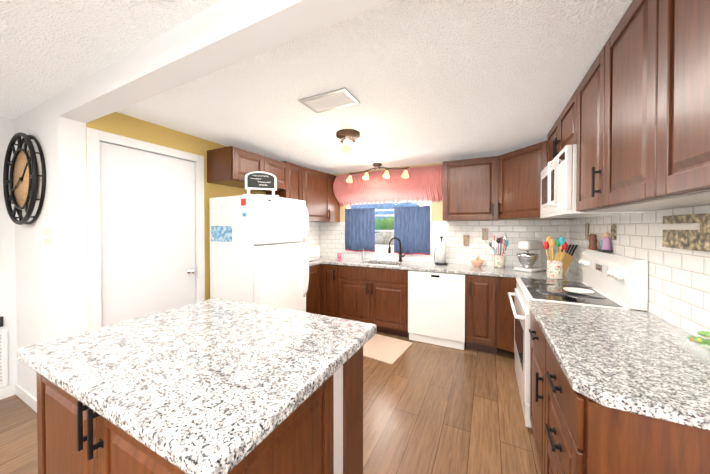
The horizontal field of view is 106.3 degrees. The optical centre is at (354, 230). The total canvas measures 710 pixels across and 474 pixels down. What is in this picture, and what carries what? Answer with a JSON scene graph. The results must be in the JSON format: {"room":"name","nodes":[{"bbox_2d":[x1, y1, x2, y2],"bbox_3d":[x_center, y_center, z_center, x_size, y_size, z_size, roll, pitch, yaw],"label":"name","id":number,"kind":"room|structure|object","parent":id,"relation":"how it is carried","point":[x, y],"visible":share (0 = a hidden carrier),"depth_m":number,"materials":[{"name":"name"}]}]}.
{"room":"kitchen","nodes":[
{"label":"kitchen","id":0,"kind":"room"},
{"bbox_2d":[0,116,16,388],"bbox_3d":[-3.723,0.243,0.703,0.140,2.320,3.530,0,1,27],"label":"wall","id":1,"kind":"structure","parent":0,"point":[7,276],"depth_m":2.21,"materials":[{"name":"white paint"}]},
{"bbox_2d":[0,316,2,326],"bbox_3d":[-2.906,0.746,2.162,0.020,0.080,0.060,0,1,27],"label":"wall switch","id":2,"kind":"object","parent":1,"relation":"attached to","point":[1,321],"visible":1,"depth_m":2.17,"materials":[{"name":"black plastic"}]},
{"bbox_2d":[0,330,7,387],"bbox_3d":[-2.992,1.058,1.996,0.016,0.460,0.480,0,1,27],"label":"air vent","id":3,"kind":"object","parent":1,"relation":"in","point":[3,360],"visible":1,"depth_m":2.19,"materials":[{"name":"white"}]},
{"bbox_2d":[0,385,12,399],"bbox_3d":[-3.610,1.357,0.771,0.012,0.090,3.330,0,1,27],"label":"baseboard","id":4,"kind":"structure","parent":1,"relation":"attached to","point":[5,392],"depth_m":2.20,"materials":[{"name":"white wood"}]},
{"bbox_2d":[13,94,87,398],"bbox_3d":[-2.504,0.226,2.145,1.150,2.320,0.140,0,1,27],"label":"wall","id":5,"kind":"structure","parent":0,"point":[52,292],"depth_m":1.92,"materials":[{"name":"white paint"}]},
{"bbox_2d":[3,132,45,224],"bbox_3d":[-2.545,-0.393,2.043,0.698,0.698,0.065,0,1,27],"label":"wall clock","id":6,"kind":"object","parent":5,"relation":"attached to","point":[22,179],"visible":1,"depth_m":2.02,"materials":[{"name":"black metal"}]},
{"bbox_2d":[13,383,36,412],"bbox_3d":[-2.430,1.342,2.035,0.932,0.090,0.018,0,1,27],"label":"baseboard","id":7,"kind":"structure","parent":5,"relation":"attached to","point":[25,396],"depth_m":2.13,"materials":[{"name":"white wood"}]},
{"bbox_2d":[43,228,51,245],"bbox_3d":[-2.204,0.046,1.904,0.120,0.125,0.018,0,1,27],"label":"switch plate","id":8,"kind":"object","parent":5,"relation":"attached to","point":[47,236],"visible":1,"depth_m":1.90,"materials":[{"name":"white plastic"}]},
{"bbox_2d":[86,112,265,329],"bbox_3d":[-1.294,0.211,3.412,0.120,2.320,3.210,0,1,27],"label":"wall","id":9,"kind":"structure","parent":0,"point":[117,123],"depth_m":2.51,"materials":[{"name":"yellow paint"}]},
{"bbox_2d":[86,127,204,329],"bbox_3d":[-1.797,0.314,2.368,0.115,2.140,0.889,0,1,27],"label":"door frame","id":10,"kind":"structure","parent":9,"relation":"attached to","point":[94,137],"depth_m":2.00,"materials":[{"name":"white wood"}]},
{"bbox_2d":[99,141,195,326],"bbox_3d":[-1.761,0.345,2.350,0.115,2.053,0.740,0,1,27],"label":"door","id":11,"kind":"structure","parent":9,"relation":"in","point":[147,216],"depth_m":2.29,"materials":[{"name":"white wood"}]},
{"bbox_2d":[207,146,270,189],"bbox_3d":[-1.262,-0.668,2.894,0.388,0.330,0.470,0,1,27],"label":"upper cabinet","id":12,"kind":"object","parent":9,"relation":"attached to","point":[232,166],"depth_m":2.71,"materials":[{"name":"brown wood"}]},
{"bbox_2d":[259,159,290,193],"bbox_3d":[-1.105,-0.671,3.207,0.388,0.330,0.470,0,1,27],"label":"upper cabinet","id":13,"kind":"object","parent":9,"relation":"attached to","point":[282,170],"depth_m":3.24,"materials":[{"name":"brown wood"}]},
{"bbox_2d":[266,161,298,199],"bbox_3d":[-0.931,-0.506,3.605,0.346,0.750,0.395,0,1,27],"label":"upper cabinet","id":14,"kind":"object","parent":9,"relation":"attached to","point":[293,193],"depth_m":3.49,"materials":[{"name":"brown wood"}]},
{"bbox_2d":[302,222,321,255],"bbox_3d":[-0.914,0.154,4.027,0.008,0.580,1.330,0,1,27],"label":"backsplash","id":15,"kind":"structure","parent":9,"relation":"attached to","point":[314,237],"depth_m":4.51,"materials":[{"name":"tile"}]},
{"bbox_2d":[299,166,339,221],"bbox_3d":[-0.646,-0.511,4.095,0.417,0.750,0.990,0,1,27],"label":"upper cabinet","id":16,"kind":"object","parent":9,"relation":"attached to","point":[315,187],"depth_m":3.93,"materials":[{"name":"brown wood"}]},
{"bbox_2d":[58,0,395,122],"bbox_3d":[-0.438,-0.847,1.098,3.470,0.150,0.140,0,1,27],"label":"header beam","id":17,"kind":"structure","parent":0,"point":[222,34],"depth_m":1.17,"materials":[{"name":"white paint"}]},
{"bbox_2d":[0,332,541,473],"bbox_3d":[-0.934,1.447,1.194,5.020,0.100,7.080,0,1,27],"label":"floor","id":18,"kind":"structure","parent":0,"point":[428,408],"depth_m":1.96,"materials":[{"name":"wood"}]},
{"bbox_2d":[17,297,376,473],"bbox_3d":[-0.620,0.932,1.202,1.190,0.930,0.895,0,1,27],"label":"kitchen island","id":19,"kind":"object","parent":18,"relation":"on","point":[219,385],"visible":1,"depth_m":0.91,"materials":[{"name":"white stone"}]},
{"bbox_2d":[209,194,308,311],"bbox_3d":[-1.008,0.517,2.920,0.773,1.720,0.720,0,1,27],"label":"refrigerator","id":20,"kind":"object","parent":18,"relation":"on","point":[262,258],"visible":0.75,"depth_m":2.64,"materials":[{"name":"white metal"}]},
{"bbox_2d":[211,199,246,241],"bbox_3d":[-1.250,-0.097,2.623,0.520,0.415,0.012,0,1,27],"label":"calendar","id":21,"kind":"object","parent":20,"relation":"attached to","point":[221,228],"visible":1,"depth_m":2.66,"materials":[{"name":"white paper"}]},
{"bbox_2d":[243,171,278,196],"bbox_3d":[-0.943,-0.467,2.675,0.340,0.250,0.090,0,1,-19],"label":"sign","id":22,"kind":"object","parent":20,"relation":"on","point":[257,180],"visible":0.88,"depth_m":2.67,"materials":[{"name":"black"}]},
{"bbox_2d":[267,198,271,207],"bbox_3d":[-0.824,-0.264,2.567,0.004,0.090,0.070,0,1,27],"label":"magnet","id":23,"kind":"object","parent":20,"relation":"attached to","point":[269,203],"visible":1,"depth_m":2.56,"materials":[{"name":"white plastic"}]},
{"bbox_2d":[306,273,321,314],"bbox_3d":[-0.809,0.930,3.675,0.498,0.878,0.719,0,1,27],"label":"base cabinet","id":24,"kind":"object","parent":18,"relation":"on","point":[313,295],"depth_m":3.75,"materials":[{"name":"brown wood"}]},
{"bbox_2d":[322,273,361,320],"bbox_3d":[-0.236,0.926,4.055,0.363,0.878,0.648,0,1,27],"label":"base cabinet","id":25,"kind":"object","parent":18,"relation":"on","point":[341,296],"depth_m":3.75,"materials":[{"name":"brown wood"}]},
{"bbox_2d":[358,277,397,284],"bbox_3d":[0.371,0.584,3.749,0.548,0.189,0.353,0,1,27],"label":"drawer fronts","id":26,"kind":"object","parent":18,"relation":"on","point":[359,278],"depth_m":3.51,"materials":[{"name":"brown wood"}]},
{"bbox_2d":[363,334,412,364],"bbox_3d":[0.238,1.368,3.179,0.720,0.011,0.600,0,1,33],"label":"kitchen rug","id":27,"kind":"object","parent":18,"relation":"on","point":[386,349],"visible":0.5,"depth_m":3.08,"materials":[{"name":"beige fabric"}]},
{"bbox_2d":[408,270,465,349],"bbox_3d":[1.086,0.932,3.435,0.660,0.869,0.594,0,1,27],"label":"dishwasher","id":28,"kind":"object","parent":18,"relation":"on","point":[436,308],"visible":0.94,"depth_m":3.17,"materials":[{"name":"white metal"}]},
{"bbox_2d":[466,289,497,353],"bbox_3d":[1.530,0.935,3.209,0.320,0.878,0.581,0,1,27],"label":"base cabinet","id":29,"kind":"object","parent":18,"relation":"on","point":[481,304],"depth_m":2.95,"materials":[{"name":"brown wood"}]},
{"bbox_2d":[309,257,585,292],"bbox_3d":[0.644,0.474,3.275,3.466,0.040,1.323,0,1,27],"label":"countertop","id":30,"kind":"structure","parent":29,"relation":"on","point":[483,276],"depth_m":3.35,"materials":[{"name":"white stone"}]},
{"bbox_2d":[306,246,319,260],"bbox_3d":[-0.711,0.344,3.966,0.268,0.200,0.340,0,1,27],"label":"bread box","id":31,"kind":"object","parent":30,"relation":"on","point":[313,253],"visible":0.46,"depth_m":3.91,"materials":[{"name":"white"}]},
{"bbox_2d":[336,250,342,259],"bbox_3d":[-0.236,0.367,4.053,0.120,0.150,0.120,0,1,27],"label":"soap dispenser","id":32,"kind":"object","parent":30,"relation":"on","point":[339,255],"visible":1,"depth_m":4.03,"materials":[{"name":"pink plastic"}]},
{"bbox_2d":[361,248,364,258],"bbox_3d":[0.131,0.360,4.160,0.060,0.162,0.060,0,1,27],"label":"soap bottle","id":33,"kind":"object","parent":30,"relation":"on","point":[362,255],"visible":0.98,"depth_m":4.14,"materials":[{"name":"white plastic"}]},
{"bbox_2d":[388,237,407,261],"bbox_3d":[0.620,0.271,3.812,0.246,0.351,0.219,0,1,27],"label":"faucet","id":34,"kind":"object","parent":30,"relation":"on","point":[389,248],"depth_m":3.85,"materials":[{"name":"black metal"}]},
{"bbox_2d":[434,236,447,264],"bbox_3d":[1.157,0.263,3.578,0.175,0.369,0.170,0,1,27],"label":"paper towel holder","id":35,"kind":"object","parent":30,"relation":"on","point":[441,252],"visible":1,"depth_m":3.53,"materials":[{"name":"white paper"}]},
{"bbox_2d":[471,256,483,266],"bbox_3d":[1.553,0.387,3.382,0.160,0.127,0.160,0,1,27],"label":"egg bowl","id":36,"kind":"object","parent":30,"relation":"on","point":[478,261],"visible":1,"depth_m":3.34,"materials":[{"name":"brown ceramic"}]},
{"bbox_2d":[489,235,508,267],"bbox_3d":[1.777,0.254,3.294,0.216,0.395,0.153,0,1,27],"label":"utensil crock","id":37,"kind":"object","parent":30,"relation":"on","point":[499,261],"visible":1,"depth_m":3.25,"materials":[{"name":"white ceramic"}]},
{"bbox_2d":[514,240,546,271],"bbox_3d":[2.010,0.284,3.047,0.348,0.340,0.216,0,1,-28],"label":"stand mixer","id":38,"kind":"object","parent":30,"relation":"on","point":[532,261],"visible":0.98,"depth_m":2.98,"materials":[{"name":"white metal"}]},
{"bbox_2d":[543,236,567,278],"bbox_3d":[1.928,0.256,2.566,0.193,0.407,0.141,0,1,27],"label":"utensil crock","id":39,"kind":"object","parent":30,"relation":"on","point":[554,269],"visible":1,"depth_m":2.53,"materials":[{"name":"white ceramic"}]},
{"bbox_2d":[546,244,577,274],"bbox_3d":[2.180,0.302,2.799,0.263,0.310,0.110,0,1,-3],"label":"knife block","id":40,"kind":"object","parent":30,"relation":"on","point":[567,258],"visible":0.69,"depth_m":2.75,"materials":[{"name":"brown wood"}]},
{"bbox_2d":[498,289,513,352],"bbox_3d":[1.687,0.939,2.963,0.180,0.876,0.360,0,1,27],"label":"base cabinet","id":41,"kind":"object","parent":18,"relation":"on","point":[505,314],"depth_m":2.84,"materials":[{"name":"brown wood"}]},
{"bbox_2d":[508,249,647,427],"bbox_3d":[1.610,0.767,2.100,0.664,1.200,0.878,0,1,27],"label":"range","id":42,"kind":"object","parent":18,"relation":"on","point":[614,281],"visible":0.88,"depth_m":1.86,"materials":[{"name":"white metal"}]},
{"bbox_2d":[563,287,593,293],"bbox_3d":[1.651,0.449,1.969,0.180,0.020,0.180,0,1,27],"label":"plate","id":43,"kind":"object","parent":42,"relation":"on","point":[577,290],"visible":1,"depth_m":1.98,"materials":[{"name":"white ceramic"}]},
{"bbox_2d":[588,234,597,249],"bbox_3d":[2.047,0.095,2.292,0.048,0.135,0.108,0,1,27],"label":"pepper mills","id":44,"kind":"object","parent":42,"relation":"on","point":[592,239],"visible":1,"depth_m":2.26,"materials":[{"name":"brown wood"}]},
{"bbox_2d":[598,232,612,252],"bbox_3d":[1.928,0.088,2.050,0.060,0.155,0.100,0,1,27],"label":"figurine","id":45,"kind":"object","parent":42,"relation":"on","point":[605,246],"visible":1,"depth_m":2.02,"materials":[{"name":"pink ceramic"}]},
{"bbox_2d":[529,300,709,473],"bbox_3d":[1.188,0.937,1.189,0.620,0.920,1.122,0,1,27],"label":"base cabinet","id":46,"kind":"object","parent":18,"relation":"on","point":[617,391],"visible":1,"depth_m":0.90,"materials":[{"name":"white stone"}]},
{"bbox_2d":[669,328,709,364],"bbox_3d":[1.297,0.431,0.960,0.216,0.095,0.216,0,1,27],"label":"candy bowl","id":47,"kind":"object","parent":46,"relation":"on","point":[703,343],"visible":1,"depth_m":0.98,"materials":[{"name":"clear glass"}]},
{"bbox_2d":[0,0,632,173],"bbox_3d":[-0.934,-0.973,1.166,5.020,0.100,7.080,0,1,27],"label":"ceiling","id":48,"kind":"structure","parent":0,"point":[429,81],"depth_m":1.57,"materials":[{"name":"white paint"}]},
{"bbox_2d":[298,87,359,112],"bbox_3d":[-0.183,-0.923,1.909,0.380,0.015,0.230,0,1,27],"label":"ceiling vent","id":49,"kind":"object","parent":48,"relation":"in","point":[333,99],"visible":0.98,"depth_m":1.89,"materials":[{"name":"silver metal"}]},
{"bbox_2d":[330,129,366,156],"bbox_3d":[-0.080,-0.826,2.541,0.351,0.224,0.290,0,1,27],"label":"ceiling spotlight","id":50,"kind":"object","parent":48,"relation":"attached to","point":[343,145],"visible":1,"depth_m":2.52,"materials":[{"name":"white glass"}]},
{"bbox_2d":[346,163,408,182],"bbox_3d":[0.310,-0.831,3.788,0.948,0.242,0.170,0,1,27],"label":"track light","id":51,"kind":"object","parent":48,"relation":"attached to","point":[384,175],"visible":1,"depth_m":3.76,"materials":[{"name":"white glass"}]},
{"bbox_2d":[331,162,568,266],"bbox_3d":[0.972,0.205,3.928,3.870,2.320,0.140,0,1,27],"label":"wall","id":52,"kind":"structure","parent":0,"point":[437,211],"depth_m":3.78,"materials":[{"name":"beige paint"}]},
{"bbox_2d":[333,164,442,205],"bbox_3d":[0.450,-0.649,3.960,1.678,0.521,0.243,0,1,27],"label":"valance curtain","id":53,"kind":"object","parent":52,"relation":"attached to","point":[422,183],"visible":0.9,"depth_m":3.87,"materials":[{"name":"fabric"}]},
{"bbox_2d":[345,206,430,254],"bbox_3d":[0.447,-0.002,4.040,1.370,0.698,0.046,0,1,27],"label":"cafe curtain","id":54,"kind":"object","parent":52,"relation":"hanging from","point":[412,229],"visible":0.94,"depth_m":3.94,"materials":[{"name":"blue fabric"}]},
{"bbox_2d":[348,200,431,248],"bbox_3d":[0.507,-0.102,4.157,1.370,0.730,0.040,0,1,27],"label":"window","id":55,"kind":"structure","parent":52,"relation":"in","point":[384,227],"depth_m":4.17,"materials":[{"name":"white"}]},
{"bbox_2d":[322,220,565,266],"bbox_3d":[0.930,0.151,3.865,3.450,0.590,0.008,0,1,27],"label":"backsplash","id":56,"kind":"structure","parent":52,"relation":"attached to","point":[516,231],"depth_m":3.55,"materials":[{"name":"tile"}]},
{"bbox_2d":[445,238,449,245],"bbox_3d":[1.279,0.161,3.681,0.070,0.115,0.008,0,1,27],"label":"outlet","id":57,"kind":"object","parent":56,"relation":"attached to","point":[447,240],"visible":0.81,"depth_m":3.68,"materials":[{"name":"white plastic"}]},
{"bbox_2d":[463,235,469,245],"bbox_3d":[1.496,0.135,3.571,0.075,0.150,0.010,0,1,27],"label":"picture","id":58,"kind":"object","parent":56,"relation":"attached to","point":[466,240],"depth_m":3.57},
{"bbox_2d":[482,228,487,239],"bbox_3d":[1.696,0.046,3.470,0.075,0.150,0.010,0,1,27],"label":"picture","id":59,"kind":"object","parent":56,"relation":"attached to","point":[484,230],"depth_m":3.47},
{"bbox_2d":[443,156,497,220],"bbox_3d":[1.462,-0.503,3.381,0.628,0.750,0.380,0,1,27],"label":"upper cabinet","id":60,"kind":"object","parent":52,"relation":"attached to","point":[470,189],"visible":1,"depth_m":3.23,"materials":[{"name":"brown wood"}]},
{"bbox_2d":[566,205,709,338],"bbox_3d":[1.698,0.178,1.511,0.008,0.590,3.530,0,1,27],"label":"backsplash","id":61,"kind":"structure","parent":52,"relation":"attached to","point":[679,288],"depth_m":1.44,"materials":[{"name":"tile"}]},
{"bbox_2d":[585,223,588,238],"bbox_3d":[2.192,0.007,2.517,0.009,0.150,0.075,0,1,27],"label":"picture","id":62,"kind":"object","parent":61,"relation":"attached to","point":[586,224],"depth_m":2.50},
{"bbox_2d":[611,224,616,239],"bbox_3d":[1.924,0.008,1.981,0.009,0.120,0.075,0,1,27],"label":"picture","id":63,"kind":"object","parent":61,"relation":"attached to","point":[613,230],"depth_m":1.97},
{"bbox_2d":[662,213,709,251],"bbox_3d":[1.531,0.006,1.241,0.050,0.160,0.320,0,1,27],"label":"outlet cover","id":64,"kind":"object","parent":61,"relation":"attached to","point":[690,232],"visible":1,"depth_m":1.20,"materials":[{"name":"brown stone"}]},
{"bbox_3d":[1.104,0.249,0.160,0.140,2.320,6.880,0,1,27],"label":"wall","id":65,"kind":"structure","parent":0,"visible":0},
{"bbox_2d":[498,141,573,219],"bbox_3d":[1.985,-0.503,2.905,0.746,0.740,0.764,0,1,27],"label":"upper cabinet","id":66,"kind":"object","parent":65,"relation":"attached to","point":[519,171],"depth_m":2.82,"materials":[{"name":"brown wood"}]},
{"bbox_2d":[546,94,573,165],"bbox_3d":[1.773,-0.746,2.034,0.348,0.366,0.950,0,1,27],"label":"upper cabinet","id":67,"kind":"object","parent":65,"relation":"attached to","point":[561,134],"depth_m":2.05,"materials":[{"name":"brown wood"}]},
{"bbox_2d":[540,144,649,217],"bbox_3d":[1.728,-0.336,2.067,0.452,0.445,0.940,0,1,27],"label":"microwave","id":68,"kind":"object","parent":67,"relation":"attached to","point":[558,186],"visible":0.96,"depth_m":1.84,"materials":[{"name":"white"}]},
{"bbox_2d":[574,62,675,211],"bbox_3d":[1.446,-0.518,1.383,0.348,0.806,0.512,0,1,27],"label":"upper cabinet","id":69,"kind":"object","parent":65,"relation":"attached to","point":[584,93],"depth_m":1.54,"materials":[{"name":"brown wood"}]},
{"bbox_2d":[594,0,709,211],"bbox_3d":[1.258,-0.514,1.008,0.348,0.806,0.574,0,1,27],"label":"upper cabinet","id":70,"kind":"object","parent":65,"relation":"attached to","point":[632,122],"depth_m":1.16,"materials":[{"name":"brown wood"}]},
{"bbox_2d":[638,0,709,203],"bbox_3d":[1.057,-0.509,0.606,0.348,0.806,0.574,0,1,27],"label":"upper cabinet","id":71,"kind":"object","parent":65,"relation":"attached to","point":[674,35],"depth_m":0.82,"materials":[{"name":"brown wood"}]}
]}

